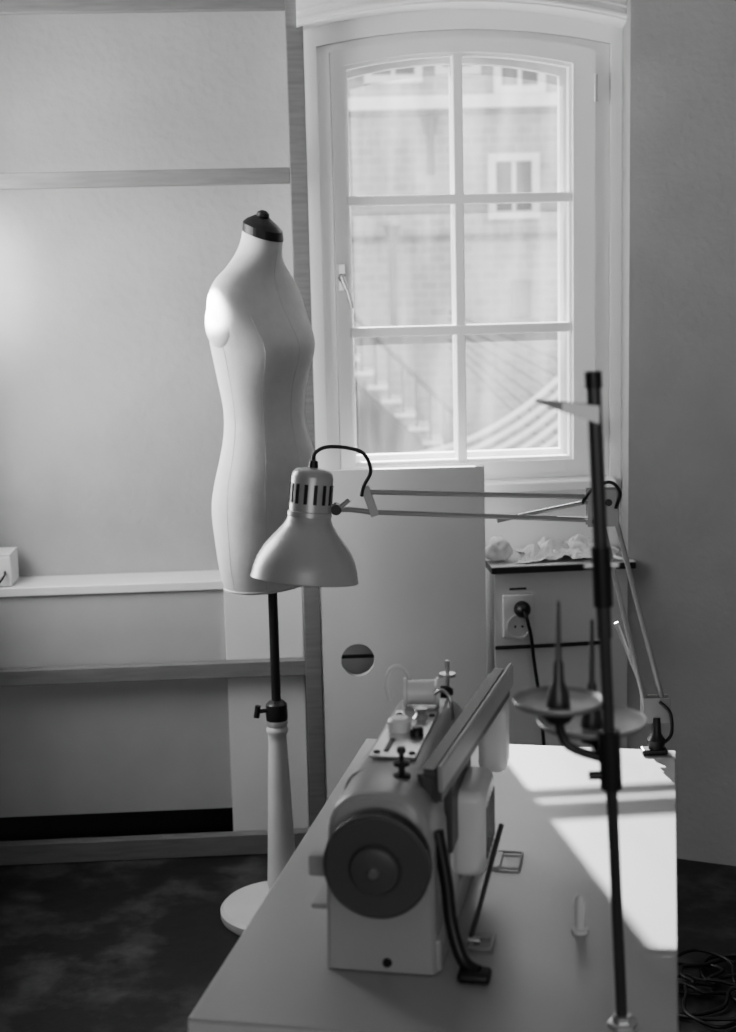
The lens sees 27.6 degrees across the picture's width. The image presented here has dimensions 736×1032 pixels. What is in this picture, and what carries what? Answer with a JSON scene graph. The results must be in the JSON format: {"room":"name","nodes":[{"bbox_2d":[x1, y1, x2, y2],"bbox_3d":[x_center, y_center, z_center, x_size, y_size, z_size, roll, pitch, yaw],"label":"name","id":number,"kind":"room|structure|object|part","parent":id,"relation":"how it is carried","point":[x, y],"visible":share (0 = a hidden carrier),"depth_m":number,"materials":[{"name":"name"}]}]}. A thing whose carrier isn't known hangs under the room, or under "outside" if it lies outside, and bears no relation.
{"room":"sewing workshop","nodes":[
{"label":"sewing workshop","id":0,"kind":"room"},
{"bbox_2d":[0,854,735,1031],"bbox_3d":[0.625,1.429,1.379,3.620,0.100,6.450,-1,9,0],"label":"floor","id":1,"kind":"structure","parent":0,"point":[120,945],"depth_m":3.65,"materials":[{"name":"grey carpet"}]},
{"bbox_2d":[0,0,325,865],"bbox_3d":[-0.632,-0.310,3.955,0.977,2.550,0.045,-2,9,-3],"label":"frame","id":2,"kind":"object","parent":1,"relation":"on","point":[206,844],"visible":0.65,"depth_m":4.05,"materials":[{"name":"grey wood"}]},
{"bbox_2d":[0,570,232,840],"bbox_3d":[-0.747,0.555,4.197,0.716,0.770,0.154,-2,9,-3],"label":"wall ledge","id":3,"kind":"object","parent":2,"relation":"attached to","point":[83,760],"visible":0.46,"depth_m":4.13,"materials":[{"name":"white paint"}]},
{"bbox_2d":[0,547,18,586],"bbox_3d":[-1.034,0.142,4.096,0.135,0.089,0.130,-2,9,-3],"label":"box","id":4,"kind":"object","parent":3,"relation":"on","point":[9,570],"visible":1,"depth_m":4.06,"materials":[{"name":"paint"}]},
{"bbox_3d":[-1.035,0.099,4.099,0.134,0.004,0.110,-2,9,-3],"label":"lid","id":5,"kind":"part","parent":4,"relation":"part of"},
{"bbox_3d":[-0.678,-1.296,3.792,0.932,0.045,0.036,-2,9,-3],"label":"rail","id":6,"kind":"part","parent":2,"relation":"part of","materials":[{"name":"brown wood"}]},
{"bbox_3d":[-0.667,-0.867,3.863,0.932,0.040,0.036,-2,9,-3],"label":"rail","id":7,"kind":"part","parent":2,"relation":"part of","materials":[{"name":"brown wood"}]},
{"bbox_3d":[-0.636,0.425,4.077,0.932,0.042,0.036,-2,9,-3],"label":"rail","id":8,"kind":"part","parent":2,"relation":"part of","materials":[{"name":"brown wood"}]},
{"bbox_3d":[-0.625,0.918,4.158,0.932,0.058,0.036,-2,9,-3],"label":"rail","id":9,"kind":"part","parent":2,"relation":"part of","materials":[{"name":"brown wood"}]},
{"bbox_2d":[0,10,309,822],"bbox_3d":[-0.680,-0.373,4.189,1.005,2.600,0.120,-2,9,-3],"label":"plaster","id":10,"kind":"object","parent":2,"relation":"in","point":[112,414],"visible":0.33,"depth_m":4.08,"materials":[{"name":"grey paint"}]},
{"bbox_3d":[-0.167,-0.326,3.980,0.045,2.550,0.045,-2,9,-3],"label":"post","id":11,"kind":"part","parent":2,"relation":"part of","materials":[{"name":"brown wood"}]},
{"bbox_2d":[205,210,316,935],"bbox_3d":[-0.233,0.146,3.633,0.316,1.737,0.316,5,11,34],"label":"mannequin","id":12,"kind":"object","parent":1,"relation":"on","point":[259,331],"visible":0.83,"depth_m":3.48,"materials":[{"name":"fabric"}]},
{"bbox_3d":[-0.332,-0.452,3.440,0.100,0.136,0.052,5,1,34],"label":"arm plate","id":13,"kind":"part","parent":12,"relation":"part of","materials":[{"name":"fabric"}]},
{"bbox_3d":[-0.271,0.478,3.671,0.019,0.032,0.014,-2,9,-2],"label":"clamp lever","id":14,"kind":"part","parent":12,"relation":"part of","materials":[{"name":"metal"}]},
{"bbox_3d":[-0.244,-0.698,3.481,0.032,0.024,0.032,25,22,29],"label":"neck knob","id":15,"kind":"part","parent":12,"relation":"part of","materials":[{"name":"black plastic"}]},
{"bbox_2d":[224,587,309,830],"bbox_3d":[-0.278,0.544,4.149,0.213,0.785,0.020,-2,9,-3],"label":"board","id":16,"kind":"object","parent":1,"relation":"on","point":[246,616],"visible":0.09,"depth_m":4.14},
{"bbox_2d":[321,465,486,799],"bbox_3d":[0.098,0.406,4.013,0.434,1.083,0.058,-2,9,-2],"label":"panel","id":17,"kind":"object","parent":1,"relation":"on","point":[418,602],"visible":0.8,"depth_m":3.95,"materials":[{"name":"white plastic"}]},
{"bbox_3d":[0.098,0.371,4.013,0.420,0.008,0.009,-2,9,-2],"label":"rail","id":18,"kind":"part","parent":17,"relation":"part of","materials":[{"name":"black plastic"}]},
{"bbox_2d":[188,739,677,1031],"bbox_3d":[0.175,0.864,2.244,0.555,0.755,1.053,1,10,11],"label":"table","id":19,"kind":"object","parent":1,"relation":"on","point":[277,976],"depth_m":1.93,"materials":[{"name":"laminate"}]},
{"bbox_2d":[308,660,512,984],"bbox_3d":[0.070,0.384,2.001,0.232,0.284,0.519,1,10,11],"label":"sewing machine","id":20,"kind":"object","parent":19,"relation":"on","point":[411,826],"visible":1,"depth_m":1.83,"materials":[{"name":"metal"}]},
{"bbox_3d":[-0.062,0.427,1.846,0.020,0.027,0.020,1,10,11],"label":"stitch lever","id":21,"kind":"part","parent":20,"relation":"part of","materials":[{"name":"metal"}]},
{"bbox_3d":[0.042,0.304,1.856,0.022,0.040,0.022,1,10,11],"label":"thread knob","id":22,"kind":"part","parent":20,"relation":"part of","materials":[{"name":"black plastic"}]},
{"bbox_3d":[0.061,0.352,2.059,0.126,0.130,0.325,1,10,11],"label":"arm","id":23,"kind":"part","parent":20,"relation":"part of","materials":[{"name":"metal"}]},
{"bbox_3d":[0.050,0.293,2.018,0.061,0.004,0.200,1,10,11],"label":"plate","id":24,"kind":"part","parent":20,"relation":"part of","materials":[{"name":"metal"}]},
{"bbox_3d":[0.120,0.372,2.022,0.015,0.100,0.190,1,10,11],"label":"motor mount","id":25,"kind":"part","parent":20,"relation":"part of","materials":[{"name":"grey metal"}]},
{"bbox_3d":[0.143,0.414,2.040,0.048,0.120,0.120,1,10,11],"label":"motor","id":26,"kind":"part","parent":20,"relation":"part of","materials":[{"name":"white plastic"}]},
{"bbox_2d":[250,445,591,586],"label":"desk lamp","id":27,"kind":"object","parent":19,"relation":"on","point":[304,544],"depth_m":2.43,"materials":[{"name":"grey metal"}]},
{"bbox_3d":[-0.100,0.051,2.466,0.179,0.108,0.179,5,4,-1],"label":"lamp shade","id":28,"kind":"part","parent":27,"relation":"part of","materials":[{"name":"metal"}]},
{"bbox_3d":[-0.028,-0.009,2.480,0.067,0.017,0.011,-4,10,-13],"label":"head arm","id":29,"kind":"part","parent":27,"relation":"part of","materials":[{"name":"metal"}]},
{"bbox_3d":[0.304,-0.009,2.560,0.174,0.034,0.008,-3,10,-11],"label":"tension rod","id":30,"kind":"part","parent":27,"relation":"part of","materials":[{"name":"metal"}]},
{"bbox_2d":[467,823,503,950],"bbox_3d":[0.152,0.477,1.939,0.035,0.117,0.144,1,10,11],"label":"rod","id":31,"kind":"object","parent":19,"relation":"on","point":[473,938],"visible":1,"depth_m":1.92,"materials":[{"name":"metal"}]},
{"bbox_3d":[0.145,0.539,1.899,0.030,0.003,0.044,1,10,11],"label":"plate","id":32,"kind":"part","parent":31,"relation":"part of","materials":[{"name":"metal"}]},
{"bbox_3d":[0.201,0.496,2.162,0.042,0.005,0.064,1,10,11],"label":"wire bracket","id":33,"kind":"part","parent":19,"relation":"part of","materials":[{"name":"grey metal"}]},
{"bbox_2d":[571,894,588,935],"bbox_3d":[0.272,0.510,1.927,0.022,0.051,0.022,-1,9,0],"label":"pin","id":34,"kind":"object","parent":19,"relation":"on","point":[580,929],"visible":1,"depth_m":1.92,"materials":[{"name":"white plastic"}]},
{"bbox_2d":[513,371,647,1031],"bbox_3d":[0.243,0.204,1.681,0.135,0.737,0.187,3,10,24],"label":"stand","id":35,"kind":"object","parent":19,"relation":"on","point":[588,716],"visible":1,"depth_m":1.64,"materials":[{"name":"black metal"}]},
{"bbox_2d":[513,686,602,716],"bbox_3d":[0.209,0.205,1.647,0.100,0.011,0.100,-1,9,0],"label":"tray","id":36,"kind":"object","parent":35,"relation":"on","point":[545,701],"depth_m":1.64,"materials":[{"name":"metal"}]},
{"bbox_3d":[0.209,-0.111,1.580,0.066,0.027,0.022,-1,9,0],"label":"guide blade","id":37,"kind":"part","parent":35,"relation":"part of","materials":[{"name":"metal"}]},
{"bbox_3d":[0.236,0.248,1.647,0.061,0.048,0.026,-1,9,0],"label":"arm","id":38,"kind":"part","parent":35,"relation":"part of","materials":[{"name":"metal"}]},
{"bbox_2d":[536,705,647,739],"bbox_3d":[0.256,0.237,1.715,0.126,0.011,0.126,-1,9,0],"label":"tray","id":39,"kind":"object","parent":35,"relation":"on","point":[628,721],"depth_m":1.70,"materials":[{"name":"metal"}]},
{"bbox_3d":[0.261,0.267,1.681,0.010,0.018,0.079,-2,9,-7],"label":"arm","id":40,"kind":"part","parent":35,"relation":"part of","materials":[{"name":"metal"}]},
{"bbox_2d":[485,546,635,748],"bbox_3d":[0.514,0.512,4.122,0.385,0.819,0.234,-2,9,-5],"label":"wall panel","id":41,"kind":"object","parent":1,"relation":"on","point":[565,579],"depth_m":3.99,"materials":[{"name":"metal"}]},
{"bbox_2d":[485,535,512,560],"bbox_3d":[0.346,0.086,3.998,0.069,0.067,0.073,-5,10,-22],"label":"bundle","id":42,"kind":"object","parent":41,"relation":"on","point":[499,548],"visible":0.98,"depth_m":3.98,"materials":[{"name":"fabric"}]},
{"bbox_2d":[495,641,598,649],"bbox_3d":[0.489,0.343,3.987,0.304,0.012,0.010,-2,9,-5],"label":"rail","id":43,"kind":"object","parent":41,"relation":"attached to","point":[595,642],"depth_m":3.98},
{"bbox_3d":[0.493,0.537,4.033,0.305,0.800,0.015,-2,9,-5],"label":"panel","id":44,"kind":"part","parent":41,"relation":"part of","materials":[{"name":"white paint"}]},
{"bbox_2d":[515,534,622,562],"bbox_3d":[0.533,0.081,4.043,0.291,0.050,0.196,-1,9,0],"label":"crumpled plastic bag","id":45,"kind":"object","parent":41,"relation":"on","point":[578,546],"visible":0.77,"depth_m":4.02,"materials":[{"name":"plastic"}]},
{"bbox_3d":[0.679,0.527,4.064,0.068,0.800,0.015,-2,9,-5],"label":"panel","id":46,"kind":"part","parent":41,"relation":"part of","materials":[{"name":"white paint"}]},
{"bbox_2d":[678,948,735,1028],"bbox_3d":[0.747,1.039,3.308,0.469,0.029,0.342,-1,9,0],"label":"tangled cables","id":47,"kind":"object","parent":1,"relation":"on","point":[712,980],"visible":0.7,"depth_m":3.31,"materials":[{"name":"black plastic"}]},
{"bbox_2d":[303,9,621,801],"bbox_3d":[0.256,-0.395,4.182,0.890,2.600,0.220,-2,9,-5],"label":"plaster","id":48,"kind":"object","parent":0,"point":[519,533],"visible":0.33,"depth_m":4.01,"materials":[{"name":"paint"}]},
{"bbox_2d":[316,30,609,479],"bbox_3d":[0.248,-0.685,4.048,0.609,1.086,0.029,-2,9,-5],"label":"window frame","id":49,"kind":"structure","parent":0,"point":[568,66],"depth_m":4.04,"materials":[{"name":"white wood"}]},
{"bbox_2d":[502,587,545,745],"bbox_3d":[0.428,0.564,3.983,0.124,0.747,0.079,-2,9,-5],"label":"power outlet","id":50,"kind":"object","parent":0,"point":[517,610],"depth_m":3.96,"materials":[{"name":"white plastic"}]},
{"bbox_3d":[0.398,0.264,3.966,0.085,0.115,0.010,-2,9,-5],"label":"plate","id":51,"kind":"part","parent":50,"relation":"part of","materials":[{"name":"plastic"}]},
{"bbox_2d":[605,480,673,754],"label":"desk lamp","id":52,"kind":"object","parent":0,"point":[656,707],"depth_m":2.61,"materials":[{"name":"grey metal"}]},
{"bbox_3d":[0.400,-0.017,2.575,0.053,0.064,0.003,-1,9,0],"label":"elbow plate","id":53,"kind":"part","parent":52,"relation":"part of","materials":[{"name":"metal"}]},
{"bbox_3d":[0.400,-0.013,2.552,0.053,0.064,0.003,-1,9,0],"label":"elbow plate","id":54,"kind":"part","parent":52,"relation":"part of","materials":[{"name":"metal"}]},
{"bbox_3d":[0.460,0.252,2.620,0.060,0.139,0.008,-1,9,0],"label":"tension rod","id":55,"kind":"part","parent":52,"relation":"part of","materials":[{"name":"metal"}]},
{"bbox_2d":[620,0,735,865],"bbox_3d":[1.486,-0.358,3.785,1.612,2.600,1.126,-1,9,0],"label":"wall","id":56,"kind":"structure","parent":0,"point":[678,283],"depth_m":3.86,"materials":[{"name":"paint"}]},
{"bbox_2d":[296,0,626,30],"bbox_3d":[0.245,-1.455,3.840,0.870,0.395,0.110,-2,9,-5],"label":"header","id":57,"kind":"object","parent":56,"relation":"attached to","point":[550,9],"visible":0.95,"depth_m":3.84,"materials":[{"name":"paint"}]},
{"bbox_2d":[296,0,626,22],"bbox_3d":[0.254,-1.290,3.809,0.873,0.069,0.014,-2,9,-5],"label":"trim","id":58,"kind":"structure","parent":56,"relation":"attached to","point":[381,2],"depth_m":3.79,"materials":[{"name":"paint"}]},
{"bbox_2d":[296,0,626,13],"bbox_3d":[0.253,-1.312,3.806,0.872,0.065,0.011,-2,9,-5],"label":"trim","id":59,"kind":"structure","parent":56,"relation":"attached to","point":[334,2],"depth_m":3.77,"materials":[{"name":"paint"}]},
{"bbox_2d":[329,37,597,473],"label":"window","id":60,"kind":"structure","parent":56,"relation":"in","point":[343,280],"depth_m":4.01,"materials":[{"name":"paint"}]},
{"bbox_2d":[338,264,344,290],"bbox_3d":[-0.069,-0.635,3.995,0.018,0.070,0.005,-2,9,-5],"label":"latch plate","id":61,"kind":"object","parent":60,"relation":"attached to","point":[341,267],"depth_m":3.99,"materials":[{"name":"silver metal"}]},
{"bbox_2d":[338,274,345,281],"bbox_3d":[-0.068,-0.632,3.982,0.022,0.022,0.030,-2,9,-5],"label":"latch rose","id":62,"kind":"object","parent":60,"relation":"attached to","point":[339,275],"visible":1,"depth_m":3.99,"materials":[{"name":"silver metal"}]},
{"bbox_2d":[450,55,466,460],"bbox_3d":[0.245,-0.684,4.047,0.026,1.076,0.038,-2,9,-5],"label":"window mullion","id":63,"kind":"object","parent":60,"relation":"attached to","point":[456,60],"visible":1,"depth_m":4.03,"materials":[{"name":"paint"}]},
{"bbox_3d":[0.244,-0.849,4.018,0.603,0.026,0.039,-2,9,-5],"label":"muntin","id":64,"kind":"part","parent":60,"relation":"part of","materials":[{"name":"white wood"}]},
{"bbox_3d":[0.253,-0.506,4.075,0.603,0.026,0.039,-2,9,-5],"label":"muntin","id":65,"kind":"part","parent":60,"relation":"part of","materials":[{"name":"white wood"}]},
{"bbox_3d":[0.261,-0.688,4.046,0.701,1.156,0.054,-2,9,-5],"label":"sash","id":66,"kind":"part","parent":60,"relation":"part of","materials":[{"name":"white wood"}]},
{"bbox_3d":[0.603,-1.134,3.973,0.010,0.070,0.010,-2,9,-5],"label":"hinge","id":67,"kind":"part","parent":60,"relation":"part of","materials":[{"name":"grey metal"}]},
{"bbox_2d":[485,477,615,492],"bbox_3d":[0.280,-0.076,4.104,0.800,0.027,0.060,-2,9,-5],"label":"sill","id":68,"kind":"structure","parent":56,"relation":"attached to","point":[571,484],"depth_m":4.09,"materials":[{"name":"paint"}]},
{"label":"outside","id":69,"kind":"structure","parent":0,"visible":0},
{"bbox_3d":[1.078,3.224,9.153,18.000,0.200,8.000,-1,9,0],"label":"ground","id":70,"kind":"structure","parent":69,"visible":0},
{"bbox_2d":[353,313,467,453],"bbox_3d":[0.062,0.492,11.738,3.100,4.393,0.800,-1,9,0],"label":"staircase","id":71,"kind":"structure","parent":70,"relation":"on","point":[379,429],"depth_m":11.33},
{"bbox_2d":[348,66,557,449],"bbox_3d":[1.474,-1.083,12.142,15.000,7.300,0.300,-1,9,0],"label":"facade","id":72,"kind":"structure","parent":70,"relation":"on","point":[387,154],"depth_m":11.83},
{"bbox_2d":[383,225,400,240],"bbox_3d":[0.187,-2.208,11.717,0.140,0.120,0.140,-1,9,0],"label":"hopper","id":73,"kind":"object","parent":72,"relation":"attached to","point":[391,231],"depth_m":11.68,"materials":[{"name":"grey metal"}]},
{"bbox_2d":[388,241,397,325],"bbox_3d":[0.197,-1.814,11.783,0.060,0.720,0.060,-1,9,0],"label":"downpipe","id":74,"kind":"object","parent":72,"relation":"attached to","point":[391,244],"visible":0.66,"depth_m":11.76,"materials":[{"name":"grey metal"}]},
{"bbox_2d":[364,66,422,83],"bbox_3d":[0.189,-3.588,11.540,0.450,0.500,0.060,-1,9,0],"label":"window frame","id":75,"kind":"object","parent":72,"relation":"attached to","point":[416,77],"visible":0.38,"depth_m":11.54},
{"bbox_2d":[372,67,413,74],"bbox_3d":[0.189,-3.590,11.552,0.330,0.380,0.025,-1,9,0],"label":"glass","id":76,"kind":"object","parent":75,"relation":"in","point":[405,70],"depth_m":11.57,"materials":[{"name":"grey glass"}]},
{"bbox_2d":[421,115,438,134],"bbox_3d":[0.478,-3.015,11.585,0.140,0.140,0.140,-1,9,0],"label":"hopper","id":77,"kind":"object","parent":72,"relation":"attached to","point":[429,122],"visible":1,"depth_m":11.54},
{"bbox_2d":[426,135,434,174],"bbox_3d":[0.483,-2.808,11.620,0.060,0.320,0.060,-1,9,0],"label":"downpipe","id":78,"kind":"object","parent":72,"relation":"attached to","point":[429,138],"visible":1,"depth_m":11.60,"materials":[{"name":"grey metal"}]},
{"bbox_2d":[348,106,556,116],"bbox_3d":[1.425,-3.156,11.626,15.000,0.040,0.040,-1,9,0],"label":"band","id":79,"kind":"object","parent":72,"relation":"attached to","point":[529,108],"depth_m":11.61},
{"bbox_2d":[348,92,556,110],"bbox_3d":[1.423,-3.224,11.610,15.000,0.100,0.050,-1,9,0],"label":"band","id":80,"kind":"object","parent":72,"relation":"attached to","point":[550,98],"visible":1,"depth_m":11.58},
{"bbox_2d":[351,232,557,241],"bbox_3d":[1.447,-2.210,11.788,15.000,0.040,0.030,-1,9,0],"label":"band","id":81,"kind":"object","parent":72,"relation":"attached to","point":[540,234],"visible":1,"depth_m":11.77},
{"bbox_2d":[435,65,480,75],"bbox_3d":[0.688,-3.625,11.536,0.350,0.450,0.060,-1,9,0],"label":"window frame","id":82,"kind":"object","parent":72,"relation":"attached to","point":[440,70],"visible":0.25,"depth_m":11.54,"materials":[{"name":"white"}]},
{"bbox_2d":[488,152,539,219],"bbox_3d":[1.139,-2.575,11.711,0.400,0.500,0.060,-1,9,0],"label":"window frame","id":83,"kind":"object","parent":72,"relation":"attached to","point":[497,157],"visible":1,"depth_m":11.68,"materials":[{"name":"white wood"}]},
{"bbox_2d":[512,161,515,210],"bbox_3d":[1.139,-2.573,11.701,0.030,0.380,0.019,-1,9,0],"label":"bar","id":84,"kind":"object","parent":83,"relation":"in","point":[513,162],"depth_m":11.69,"materials":[{"name":"white"}]},
{"bbox_2d":[496,161,531,210],"bbox_3d":[1.138,-2.577,11.724,0.280,0.380,0.025,-1,9,0],"label":"glass","id":85,"kind":"object","parent":83,"relation":"in","point":[523,168],"depth_m":11.70,"materials":[{"name":"grey glass"}]},
{"bbox_2d":[499,318,539,322],"bbox_3d":[1.194,-1.524,11.815,0.300,0.050,0.200,-1,9,0],"label":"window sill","id":86,"kind":"structure","parent":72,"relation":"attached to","point":[535,319],"depth_m":11.71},
{"bbox_2d":[493,66,545,93],"bbox_3d":[1.165,-3.562,11.548,0.400,0.600,0.060,-1,9,0],"label":"window frame","id":87,"kind":"object","parent":72,"relation":"attached to","point":[498,88],"visible":0.38,"depth_m":11.56,"materials":[{"name":"white"}]},
{"bbox_2d":[517,69,521,84],"bbox_3d":[1.165,-3.561,11.538,0.030,0.480,0.019,-1,9,0],"label":"bar","id":88,"kind":"object","parent":87,"relation":"in","point":[519,71],"depth_m":11.56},
{"bbox_2d":[502,67,537,84],"bbox_3d":[1.165,-3.565,11.560,0.280,0.480,0.025,-1,9,0],"label":"glass","id":89,"kind":"object","parent":87,"relation":"in","point":[509,76],"depth_m":11.58,"materials":[{"name":"grey glass"}]},
{"bbox_2d":[419,376,557,451],"bbox_3d":[0.573,0.965,9.904,1.740,4.033,0.058,-1,9,0],"label":"railing","id":90,"kind":"object","parent":70,"relation":"on","point":[554,381],"visible":0.2,"depth_m":9.63,"materials":[{"name":"white metal"}]},
{"bbox_3d":[0.541,-0.583,9.636,1.714,0.692,0.036,-1,9,0],"label":"rail","id":91,"kind":"part","parent":90,"relation":"part of","materials":[{"name":"white metal"}]},
{"bbox_3d":[0.543,-0.504,9.649,1.713,0.652,0.036,-1,9,0],"label":"rail","id":92,"kind":"part","parent":90,"relation":"part of","materials":[{"name":"white metal"}]},
{"bbox_3d":[0.545,-0.425,9.662,1.713,0.612,0.036,-1,9,0],"label":"rail","id":93,"kind":"part","parent":90,"relation":"part of","materials":[{"name":"white metal"}]},
{"bbox_3d":[0.546,-0.346,9.675,1.712,0.572,0.036,-1,9,0],"label":"rail","id":94,"kind":"part","parent":90,"relation":"part of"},
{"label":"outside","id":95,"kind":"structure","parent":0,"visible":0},
{"bbox_2d":[449,346,550,447],"bbox_3d":[1.041,-0.796,11.022,0.892,0.931,0.016,-1,9,0],"label":"wire","id":96,"kind":"object","parent":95,"point":[450,347],"visible":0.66,"depth_m":11.00,"materials":[{"name":"grey metal"}]},
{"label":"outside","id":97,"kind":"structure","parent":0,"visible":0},
{"bbox_2d":[448,339,557,434],"bbox_3d":[1.064,-0.885,11.008,0.941,0.852,0.016,-1,9,0],"label":"wire","id":98,"kind":"object","parent":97,"point":[450,340],"visible":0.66,"depth_m":10.99,"materials":[{"name":"grey metal"}]},
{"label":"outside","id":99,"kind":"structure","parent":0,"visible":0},
{"bbox_2d":[451,335,557,414],"bbox_3d":[1.087,-0.975,10.993,0.990,0.773,0.016,-1,9,0],"label":"wire","id":100,"kind":"object","parent":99,"point":[467,346],"visible":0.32,"depth_m":10.97,"materials":[{"name":"grey metal"}]},
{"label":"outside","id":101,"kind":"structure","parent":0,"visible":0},
{"bbox_2d":[466,336,554,392],"bbox_3d":[1.110,-1.064,10.978,1.039,0.693,0.016,-1,9,0],"label":"wire","id":102,"kind":"object","parent":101,"point":[467,337],"visible":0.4,"depth_m":10.96,"materials":[{"name":"grey metal"}]},
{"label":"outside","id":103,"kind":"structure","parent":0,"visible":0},
{"bbox_2d":[448,318,557,376],"bbox_3d":[1.133,-1.153,10.963,1.088,0.614,0.016,-1,9,0],"label":"wire","id":104,"kind":"object","parent":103,"point":[450,319],"visible":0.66,"depth_m":10.95,"materials":[{"name":"grey metal"}]},
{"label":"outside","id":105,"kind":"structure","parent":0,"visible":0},
{"bbox_2d":[448,311,557,360],"bbox_3d":[1.155,-1.243,10.949,1.137,0.534,0.016,-1,9,0],"label":"wire","id":106,"kind":"object","parent":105,"point":[450,312],"visible":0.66,"depth_m":10.94,"materials":[{"name":"grey metal"}]}
]}

